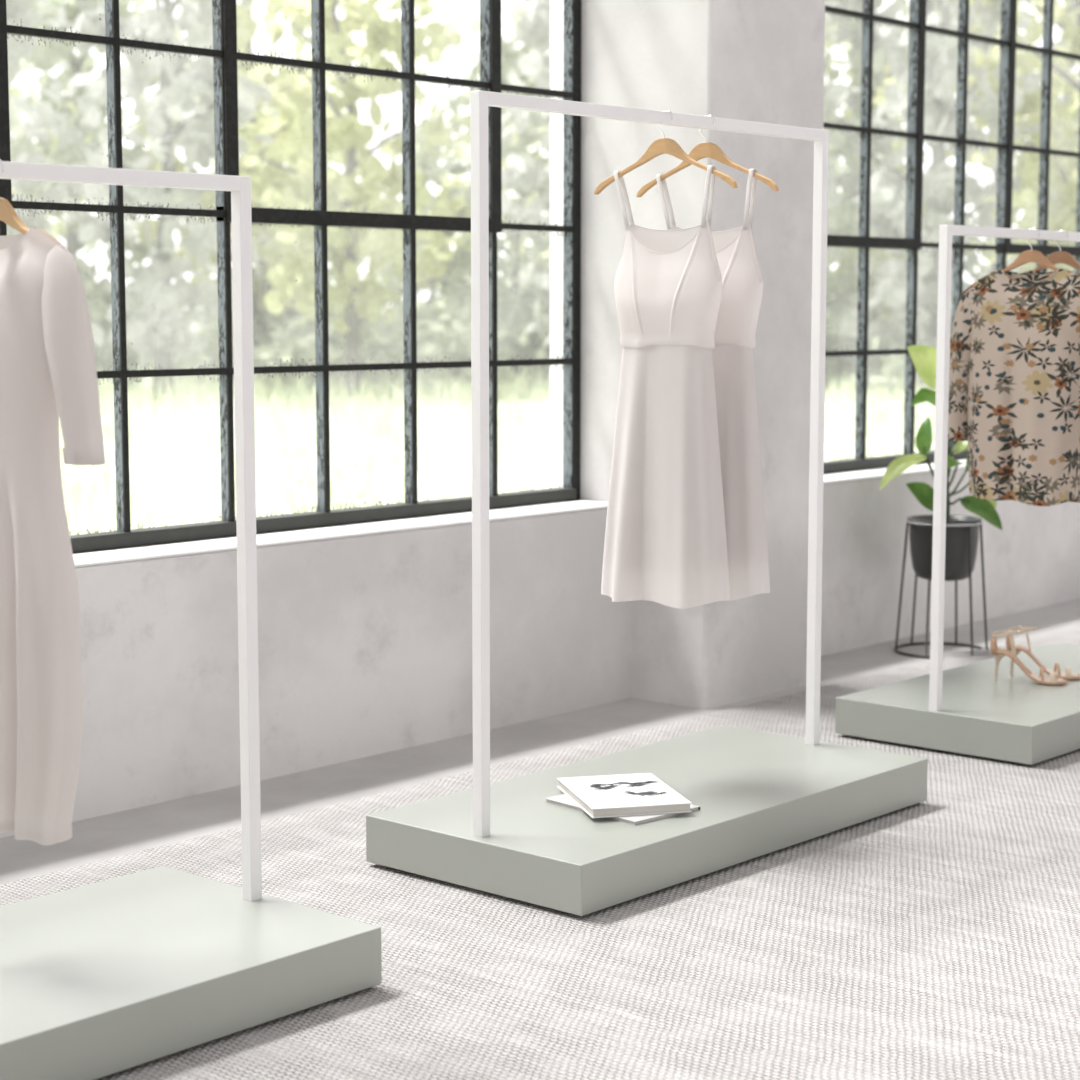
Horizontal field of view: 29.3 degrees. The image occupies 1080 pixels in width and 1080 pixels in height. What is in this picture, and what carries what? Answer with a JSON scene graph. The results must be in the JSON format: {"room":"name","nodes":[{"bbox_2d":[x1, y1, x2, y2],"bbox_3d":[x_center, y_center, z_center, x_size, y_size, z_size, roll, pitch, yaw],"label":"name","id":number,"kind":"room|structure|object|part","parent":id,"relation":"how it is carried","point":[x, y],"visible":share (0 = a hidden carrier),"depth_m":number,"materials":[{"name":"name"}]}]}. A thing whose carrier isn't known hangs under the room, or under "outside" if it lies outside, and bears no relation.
{"room":"clothing store","nodes":[
{"label":"clothing store","id":0,"kind":"room"},
{"bbox_2d":[0,459,1079,837],"bbox_3d":[0.030,0.269,6.733,0.347,0.758,20.000,6,9,41],"label":"wall","id":1,"kind":"structure","parent":0,"point":[365,641],"depth_m":5.97,"materials":[{"name":"paint"}]},
{"bbox_2d":[0,0,580,552],"bbox_3d":[-1.325,-3.188,4.915,0.062,6.515,4.353,6,9,41],"label":"window","id":2,"kind":"structure","parent":1,"relation":"in","point":[224,53],"depth_m":5.97,"materials":[{"name":"black metal"}]},
{"bbox_3d":[-1.704,-1.647,4.657,0.054,1.762,1.112,6,9,41],"label":"sash frame","id":3,"kind":"part","parent":2,"relation":"part of","materials":[{"name":"black metal"}]},
{"bbox_3d":[-1.325,0.024,5.273,0.062,0.040,4.285,6,9,41],"label":"rail","id":4,"kind":"part","parent":2,"relation":"part of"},
{"bbox_3d":[-0.507,-1.796,5.996,0.054,1.762,1.107,6,9,41],"label":"sash frame","id":5,"kind":"part","parent":2,"relation":"part of","materials":[{"name":"black metal"}]},
{"bbox_3d":[-1.329,-3.188,4.918,0.050,6.515,4.353,6,9,41],"label":"frame","id":6,"kind":"part","parent":2,"relation":"part of","materials":[{"name":"black metal"}]},
{"bbox_2d":[73,500,607,567],"bbox_3d":[-1.219,0.057,5.184,0.203,0.006,4.356,6,9,41],"label":"window sill","id":7,"kind":"structure","parent":1,"relation":"attached to","point":[287,537],"depth_m":5.86,"materials":[{"name":"white paint"}]},
{"bbox_2d":[823,460,965,483],"bbox_3d":[2.093,-0.357,8.889,0.203,0.006,4.352,6,9,41],"label":"trim","id":8,"kind":"structure","parent":1,"relation":"attached to","point":[920,468],"depth_m":7.96,"materials":[{"name":"white paint"}]},
{"bbox_2d":[823,0,1079,473],"bbox_3d":[1.988,-3.602,8.621,0.062,6.515,4.350,6,9,41],"label":"window","id":9,"kind":"structure","parent":1,"relation":"in","point":[915,136],"depth_m":8.38,"materials":[{"name":"black metal"}]},
{"bbox_3d":[1.148,-2.003,7.848,0.054,1.762,1.122,6,9,41],"label":"sash frame","id":10,"kind":"part","parent":9,"relation":"part of","materials":[{"name":"black metal"}]},
{"bbox_3d":[1.988,-0.390,8.980,0.062,0.040,4.282,6,9,41],"label":"rail","id":11,"kind":"part","parent":9,"relation":"part of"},
{"bbox_3d":[2.347,-2.153,9.189,0.054,1.762,1.112,6,9,41],"label":"sash frame","id":12,"kind":"part","parent":9,"relation":"part of","materials":[{"name":"black metal"}]},
{"bbox_2d":[0,599,1079,884],"bbox_3d":[3.160,0.894,4.004,8.428,0.120,20.000,6,9,41],"label":"floor","id":13,"kind":"structure","parent":0,"point":[112,835],"depth_m":5.78,"materials":[{"name":"concrete"}]},
{"bbox_2d":[0,625,1079,1079],"bbox_3d":[2.214,0.863,3.703,6.250,0.010,12.700,6,9,41],"label":"woven rug","id":14,"kind":"object","parent":13,"relation":"on","point":[937,937],"visible":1,"depth_m":4.13,"materials":[{"name":"grey carpet"}]},
{"bbox_2d":[0,161,381,1079],"bbox_3d":[-0.991,0.125,3.486,0.647,1.517,1.368,6,9,41],"label":"clothes rack","id":15,"kind":"object","parent":14,"relation":"on","point":[101,979],"visible":1,"depth_m":3.74,"materials":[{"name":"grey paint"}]},
{"bbox_2d":[0,160,28,234],"bbox_3d":[-0.919,-0.550,3.492,0.419,0.186,0.013,6,9,41],"label":"clothes hanger","id":16,"kind":"object","parent":15,"relation":"hanging from","point":[8,215],"visible":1,"depth_m":3.46,"materials":[{"name":"brown wood"}]},
{"bbox_2d":[0,228,104,845],"bbox_3d":[-0.924,-0.009,3.547,0.547,1.039,0.138,6,9,41],"label":"dress","id":17,"kind":"object","parent":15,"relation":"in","point":[48,372],"visible":1,"depth_m":3.44,"materials":[{"name":"white fabric"}]},
{"bbox_3d":[-0.990,-0.616,3.405,0.028,0.028,1.261,6,9,41],"label":"rail","id":18,"kind":"part","parent":15,"relation":"part of","materials":[{"name":"white metal"}]},
{"bbox_3d":[-0.562,0.009,3.959,0.028,1.393,0.028,6,9,41],"label":"post","id":19,"kind":"part","parent":15,"relation":"part of","materials":[{"name":"white metal"}]},
{"bbox_2d":[366,90,927,915],"bbox_3d":[0.299,-0.140,4.917,0.647,1.725,1.368,6,9,41],"label":"clothes rack","id":20,"kind":"object","parent":14,"relation":"on","point":[757,793],"visible":1,"depth_m":4.70,"materials":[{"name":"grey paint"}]},
{"bbox_3d":[-0.128,-0.148,4.434,0.028,1.601,0.028,6,9,41],"label":"post","id":21,"kind":"part","parent":20,"relation":"part of","materials":[{"name":"white metal"}]},
{"bbox_2d":[545,794,699,824],"bbox_3d":[0.190,0.612,4.788,0.212,0.009,0.300,-6,9,-42],"label":"magazine","id":22,"kind":"object","parent":20,"relation":"on","point":[563,800],"visible":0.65,"depth_m":4.69,"materials":[{"name":"grey paper"}]},
{"bbox_2d":[557,773,691,817],"bbox_3d":[0.193,0.593,4.815,0.234,0.023,0.315,-2,7,-14],"label":"book","id":23,"kind":"object","parent":22,"relation":"on","point":[603,796],"visible":1,"depth_m":4.76,"materials":[{"name":"white paper"}]},
{"bbox_3d":[0.297,-0.983,4.821,0.028,0.028,1.252,6,9,41],"label":"rail","id":24,"kind":"part","parent":20,"relation":"part of","materials":[{"name":"white metal"}]},
{"bbox_2d":[594,110,737,194],"bbox_3d":[0.290,-0.907,4.821,0.419,0.186,0.013,6,9,41],"label":"clothes hanger","id":25,"kind":"object","parent":20,"relation":"hanging from","point":[664,145],"visible":0.91,"depth_m":4.81,"materials":[{"name":"brown wood"}]},
{"bbox_2d":[601,165,729,608],"bbox_3d":[0.297,-0.356,4.881,0.361,1.028,0.190,6,9,41],"label":"dress","id":26,"kind":"object","parent":25,"relation":"hanging from","point":[665,543],"visible":1,"depth_m":4.82,"materials":[{"name":"fabric"}]},
{"bbox_2d":[636,115,778,196],"bbox_3d":[0.397,-0.921,4.942,0.419,0.186,0.013,6,9,41],"label":"clothes hanger","id":27,"kind":"object","parent":20,"relation":"hanging from","point":[706,149],"visible":0.92,"depth_m":4.93,"materials":[{"name":"brown wood"}]},
{"bbox_2d":[656,169,769,600],"bbox_3d":[0.405,-0.370,5.002,0.361,1.028,0.190,6,9,41],"label":"dress","id":28,"kind":"object","parent":27,"relation":"hanging from","point":[735,251],"visible":0.45,"depth_m":4.90,"materials":[{"name":"fabric"}]},
{"bbox_3d":[0.722,-0.254,5.384,0.028,1.601,0.028,6,9,41],"label":"post","id":29,"kind":"part","parent":20,"relation":"part of","materials":[{"name":"white metal"}]},
{"bbox_2d":[835,225,1079,764],"bbox_3d":[1.573,-0.189,6.355,0.647,1.504,1.368,6,9,41],"label":"clothes rack","id":30,"kind":"object","parent":14,"relation":"on","point":[1017,718],"visible":0.94,"depth_m":5.92,"materials":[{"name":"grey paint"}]},
{"bbox_3d":[1.136,-0.196,5.859,0.028,1.380,0.028,6,9,41],"label":"post","id":31,"kind":"part","parent":30,"relation":"part of","materials":[{"name":"white metal"}]},
{"bbox_2d":[948,268,1079,505],"bbox_3d":[1.462,-0.461,6.202,0.545,0.701,0.166,6,9,41],"label":"floral blouse","id":32,"kind":"object","parent":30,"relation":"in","point":[1014,364],"visible":0.99,"depth_m":6.16,"materials":[{"name":"beige fabric"}]},
{"bbox_2d":[969,228,1058,287],"bbox_3d":[1.465,-0.835,6.161,0.419,0.186,0.013,6,9,41],"label":"clothes hanger","id":33,"kind":"object","parent":30,"relation":"hanging from","point":[1031,255],"visible":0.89,"depth_m":6.15,"materials":[{"name":"brown wood"}]},
{"bbox_3d":[1.567,-0.922,6.267,0.028,0.028,1.273,6,9,41],"label":"rail","id":34,"kind":"part","parent":30,"relation":"part of","materials":[{"name":"white metal"}]},
{"bbox_2d":[990,629,1066,684],"bbox_3d":[1.508,0.359,6.374,0.236,0.159,0.081,3,7,23],"label":"sandal","id":35,"kind":"object","parent":30,"relation":"on","point":[999,654],"visible":1,"depth_m":6.37,"materials":[{"name":"leather"}]},
{"bbox_2d":[1006,626,1079,679],"bbox_3d":[1.576,0.349,6.455,0.236,0.159,0.081,2,7,17],"label":"sandal","id":36,"kind":"object","parent":30,"relation":"on","point":[1067,675],"visible":0.89,"depth_m":6.45,"materials":[{"name":"beige leather"}]},
{"bbox_2d":[1024,270,1079,501],"bbox_3d":[1.589,-0.475,6.329,0.545,0.701,0.166,5,8,37],"label":"floral blouse","id":37,"kind":"object","parent":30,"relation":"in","point":[1029,271],"visible":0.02,"depth_m":6.34,"materials":[{"name":"beige fabric"}]},
{"bbox_2d":[1032,230,1079,272],"bbox_3d":[1.585,-0.850,6.295,0.419,0.186,0.013,6,9,41],"label":"clothes hanger","id":38,"kind":"object","parent":30,"relation":"hanging from","point":[1060,256],"visible":0.56,"depth_m":6.28,"materials":[{"name":"brown wood"}]},
{"bbox_2d":[894,520,987,658],"bbox_3d":[1.500,0.172,7.696,0.350,0.495,0.350,6,9,41],"label":"plant stand","id":39,"kind":"object","parent":13,"relation":"on","point":[926,643],"visible":0.87,"depth_m":7.67,"materials":[{"name":"black metal"}]},
{"bbox_3d":[1.348,0.172,7.696,0.044,0.485,0.009,0,6,0],"label":"leg","id":40,"kind":"part","parent":39,"relation":"part of","materials":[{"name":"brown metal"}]},
{"bbox_3d":[1.424,0.157,7.827,0.009,0.485,0.043,-4,7,-30],"label":"leg","id":41,"kind":"part","parent":39,"relation":"part of","materials":[{"name":"brown metal"}]},
{"bbox_3d":[1.424,0.187,7.564,0.009,0.485,0.044,4,7,30],"label":"leg","id":42,"kind":"part","parent":39,"relation":"part of","materials":[{"name":"brown metal"}]},
{"bbox_2d":[879,345,1001,580],"bbox_3d":[1.503,-0.304,7.635,0.418,0.901,0.346,3,7,24],"label":"potted plant","id":43,"kind":"object","parent":39,"relation":"on","point":[923,357],"visible":0.57,"depth_m":7.59,"materials":[{"name":"green plant"}]},
{"bbox_3d":[1.500,0.031,7.680,0.273,0.226,0.273,6,9,41],"label":"pot","id":44,"kind":"part","parent":43,"relation":"part of","materials":[{"name":"grey ceramic"}]},
{"bbox_3d":[1.500,-0.362,7.640,0.040,0.631,0.046,0,6,-3],"label":"stem","id":45,"kind":"part","parent":43,"relation":"part of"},
{"bbox_3d":[1.576,0.157,7.827,0.009,0.485,0.044,4,7,30],"label":"leg","id":46,"kind":"part","parent":39,"relation":"part of","materials":[{"name":"brown metal"}]},
{"bbox_3d":[1.576,0.187,7.564,0.009,0.485,0.043,-4,7,-30],"label":"leg","id":47,"kind":"part","parent":39,"relation":"part of","materials":[{"name":"brown metal"}]},
{"bbox_3d":[1.653,0.172,7.696,0.044,0.485,0.009,0,6,0],"label":"leg","id":48,"kind":"part","parent":39,"relation":"part of","materials":[{"name":"brown metal"}]},
{"bbox_2d":[550,0,824,708],"bbox_3d":[0.488,-3.126,6.660,0.667,7.520,0.632,6,9,41],"label":"wall pier","id":49,"kind":"object","parent":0,"point":[762,61],"visible":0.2,"depth_m":6.72,"materials":[{"name":"paint"}]},
{"label":"outside","id":50,"kind":"structure","parent":0,"visible":0},
{"bbox_2d":[59,346,935,534],"bbox_3d":[-12.985,-3.610,44.850,70.000,0.240,110.000,6,9,41],"label":"meadow","id":51,"kind":"structure","parent":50,"point":[343,456],"depth_m":18.53,"materials":[{"name":"green plant"}]},
{"bbox_2d":[6,0,69,233],"bbox_3d":[-8.932,-6.859,31.090,3.693,9.980,4.487,-2,7,-17],"label":"tree","id":52,"kind":"object","parent":51,"relation":"on","point":[16,10],"visible":0.41,"depth_m":31.73,"materials":[{"name":"green plant"}]},
{"bbox_2d":[7,27,128,239],"bbox_3d":[-11.751,-8.066,44.896,5.117,9.313,4.749,4,8,34],"label":"tree","id":53,"kind":"object","parent":51,"relation":"on","point":[15,89],"visible":0.02,"depth_m":44.70,"materials":[{"name":"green plant"}]},
{"bbox_2d":[7,0,200,307],"bbox_3d":[-8.306,-6.827,36.483,4.862,8.746,4.655,0,6,-2],"label":"tree","id":54,"kind":"object","parent":51,"relation":"on","point":[71,154],"visible":0.24,"depth_m":35.66,"materials":[{"name":"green plant"}]},
{"bbox_2d":[83,279,152,388],"bbox_3d":[-8.405,-3.584,35.701,3.723,2.489,4.042,5,8,39],"label":"shrub","id":55,"kind":"object","parent":51,"relation":"on","point":[98,310],"visible":0.13,"depth_m":34.99,"materials":[{"name":"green plant"}]},
{"bbox_2d":[103,306,197,369],"bbox_3d":[-8.175,-4.016,41.988,4.042,1.763,3.723,1,6,9],"label":"shrub","id":56,"kind":"object","parent":51,"relation":"on","point":[148,360],"visible":0.02,"depth_m":41.59,"materials":[{"name":"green plant"}]},
{"bbox_2d":[28,0,279,399],"bbox_3d":[-5.473,-6.367,30.063,3.397,9.181,4.128,2,7,14],"label":"tree","id":57,"kind":"object","parent":51,"relation":"on","point":[155,337],"visible":0.77,"depth_m":29.57,"materials":[{"name":"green plant"}]},
{"bbox_2d":[137,304,233,382],"bbox_3d":[-6.249,-3.891,39.831,3.723,2.074,4.042,-2,7,-21],"label":"shrub","id":58,"kind":"object","parent":51,"relation":"on","point":[179,365],"visible":0.05,"depth_m":38.94,"materials":[{"name":"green plant"}]},
{"bbox_2d":[105,0,394,385],"bbox_3d":[-4.991,-7.081,36.084,5.140,9.313,5.004,4,7,29],"label":"tree","id":59,"kind":"object","parent":51,"relation":"on","point":[270,255],"visible":0.16,"depth_m":35.68,"materials":[{"name":"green plant"}]},
{"bbox_2d":[196,278,370,389],"bbox_3d":[-4.744,-3.719,37.251,3.723,2.386,4.042,5,8,38],"label":"shrub","id":60,"kind":"object","parent":51,"relation":"on","point":[262,337],"visible":0.14,"depth_m":36.32,"materials":[{"name":"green plant"}]},
{"bbox_2d":[241,84,389,306],"bbox_3d":[-5.281,-7.059,47.256,3.547,6.663,3.705,-3,7,-23],"label":"tree","id":61,"kind":"object","parent":51,"relation":"on","point":[273,113],"visible":0.02,"depth_m":46.92,"materials":[{"name":"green plant"}]},
{"bbox_2d":[203,0,479,397],"bbox_3d":[-2.895,-5.939,31.350,4.304,8.009,4.421,6,9,44],"label":"tree","id":62,"kind":"object","parent":51,"relation":"on","point":[345,193],"visible":0.66,"depth_m":31.10,"materials":[{"name":"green plant"}]},
{"bbox_2d":[254,302,470,396],"bbox_3d":[-2.979,-3.152,34.601,4.042,1.660,3.723,1,6,8],"label":"shrub","id":63,"kind":"object","parent":51,"relation":"on","point":[297,343],"visible":0.6,"depth_m":34.03,"materials":[{"name":"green plant"}]},
{"bbox_2d":[363,115,470,361],"bbox_3d":[-2.146,-5.497,39.542,2.749,5.164,2.871,-4,7,-30],"label":"tree","id":64,"kind":"object","parent":51,"relation":"on","point":[454,169],"visible":0.16,"depth_m":39.29,"materials":[{"name":"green plant"}]},
{"bbox_2d":[366,295,467,375],"bbox_3d":[-2.033,-4.003,41.173,3.723,1.971,4.042,-3,7,-22],"label":"shrub","id":65,"kind":"object","parent":51,"relation":"on","point":[422,303],"visible":0.02,"depth_m":40.85,"materials":[{"name":"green plant"}]},
{"bbox_2d":[436,174,505,309],"bbox_3d":[-1.708,-6.174,47.563,2.374,4.656,2.558,-3,7,-25],"label":"tree","id":66,"kind":"object","parent":51,"relation":"on","point":[458,181],"visible":0.06,"depth_m":47.24,"materials":[{"name":"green plant"}]},
{"bbox_2d":[419,275,534,381],"bbox_3d":[-0.741,-3.811,38.422,3.723,2.282,4.042,5,8,37],"label":"shrub","id":67,"kind":"object","parent":51,"relation":"on","point":[463,328],"visible":0.07,"depth_m":37.83,"materials":[{"name":"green plant"}]},
{"bbox_2d":[415,33,549,392],"bbox_3d":[-0.400,-5.596,35.562,3.520,6.330,3.369,-2,7,-14],"label":"tree","id":68,"kind":"object","parent":51,"relation":"on","point":[515,263],"visible":0.31,"depth_m":35.07,"materials":[{"name":"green plant"}]},
{"bbox_2d":[470,256,549,389],"bbox_3d":[0.791,-3.609,35.582,4.042,2.593,3.723,1,6,7],"label":"shrub","id":69,"kind":"object","parent":51,"relation":"on","point":[532,345],"visible":0.2,"depth_m":34.77,"materials":[{"name":"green plant"}]},
{"bbox_2d":[477,0,549,288],"bbox_3d":[0.727,-8.236,46.425,5.117,9.313,4.749,-1,6,-10],"label":"tree","id":70,"kind":"object","parent":51,"relation":"on","point":[518,5],"visible":0.02,"depth_m":46.36,"materials":[{"name":"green plant"}]},
{"bbox_2d":[501,0,549,347],"bbox_3d":[0.926,-7.018,32.512,3.693,9.980,4.487,0,6,1],"label":"tree","id":71,"kind":"object","parent":51,"relation":"on","point":[533,27],"visible":0.11,"depth_m":32.11,"materials":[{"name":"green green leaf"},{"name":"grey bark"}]},
{"bbox_2d":[825,261,905,387],"bbox_3d":[4.728,-3.639,36.194,4.042,2.489,3.723,1,6,6],"label":"shrub","id":72,"kind":"object","parent":51,"relation":"on","point":[839,308],"visible":0.11,"depth_m":36.02,"materials":[{"name":"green plant"}]},
{"bbox_2d":[823,0,908,335],"bbox_3d":[3.900,-6.162,32.277,4.433,8.329,4.631,4,8,32],"label":"tree","id":73,"kind":"object","parent":51,"relation":"on","point":[847,285],"visible":0.13,"depth_m":31.47,"materials":[{"name":"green plant"}]},
{"bbox_2d":[827,319,904,376],"bbox_3d":[7.038,-4.070,42.465,3.723,1.763,4.042,-3,7,-24],"label":"shrub","id":74,"kind":"object","parent":51,"relation":"on","point":[896,370],"visible":0.04,"depth_m":41.29,"materials":[{"name":"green plant"}]},
{"bbox_2d":[825,9,994,376],"bbox_3d":[5.837,-6.972,37.069,4.512,8.847,4.861,4,7,30],"label":"tree","id":75,"kind":"object","parent":51,"relation":"on","point":[851,254],"visible":0.05,"depth_m":36.48,"materials":[{"name":"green plant"}]},
{"bbox_2d":[871,301,951,375],"bbox_3d":[7.757,-3.848,39.444,3.723,2.074,4.042,5,8,36],"label":"shrub","id":76,"kind":"object","parent":51,"relation":"on","point":[897,362],"visible":0.02,"depth_m":39.97,"materials":[{"name":"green plant"}]},
{"bbox_2d":[824,0,1041,390],"bbox_3d":[5.969,-6.604,30.922,4.263,9.481,3.508,-3,7,-27],"label":"tree","id":77,"kind":"object","parent":51,"relation":"on","point":[887,203],"visible":0.63,"depth_m":30.45,"materials":[{"name":"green plant"}]},
{"bbox_2d":[925,0,1078,290],"bbox_3d":[8.361,-7.820,37.578,3.878,10.479,4.711,-1,6,-11],"label":"tree","id":78,"kind":"object","parent":51,"relation":"on","point":[974,190],"visible":0.04,"depth_m":36.91,"materials":[{"name":"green plant"}]},
{"bbox_2d":[947,0,1079,272],"bbox_3d":[8.481,-6.661,32.331,5.140,9.313,5.004,0,6,4],"label":"tree","id":79,"kind":"object","parent":51,"relation":"on","point":[1062,211],"visible":0.45,"depth_m":31.97,"materials":[{"name":"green plant"}]},
{"bbox_2d":[974,138,1066,281],"bbox_3d":[11.768,-6.764,48.099,3.242,5.830,3.103,3,7,23],"label":"tree","id":80,"kind":"object","parent":51,"relation":"on","point":[987,264],"visible":0.02,"depth_m":48.41,"materials":[{"name":"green plant"}]}
]}

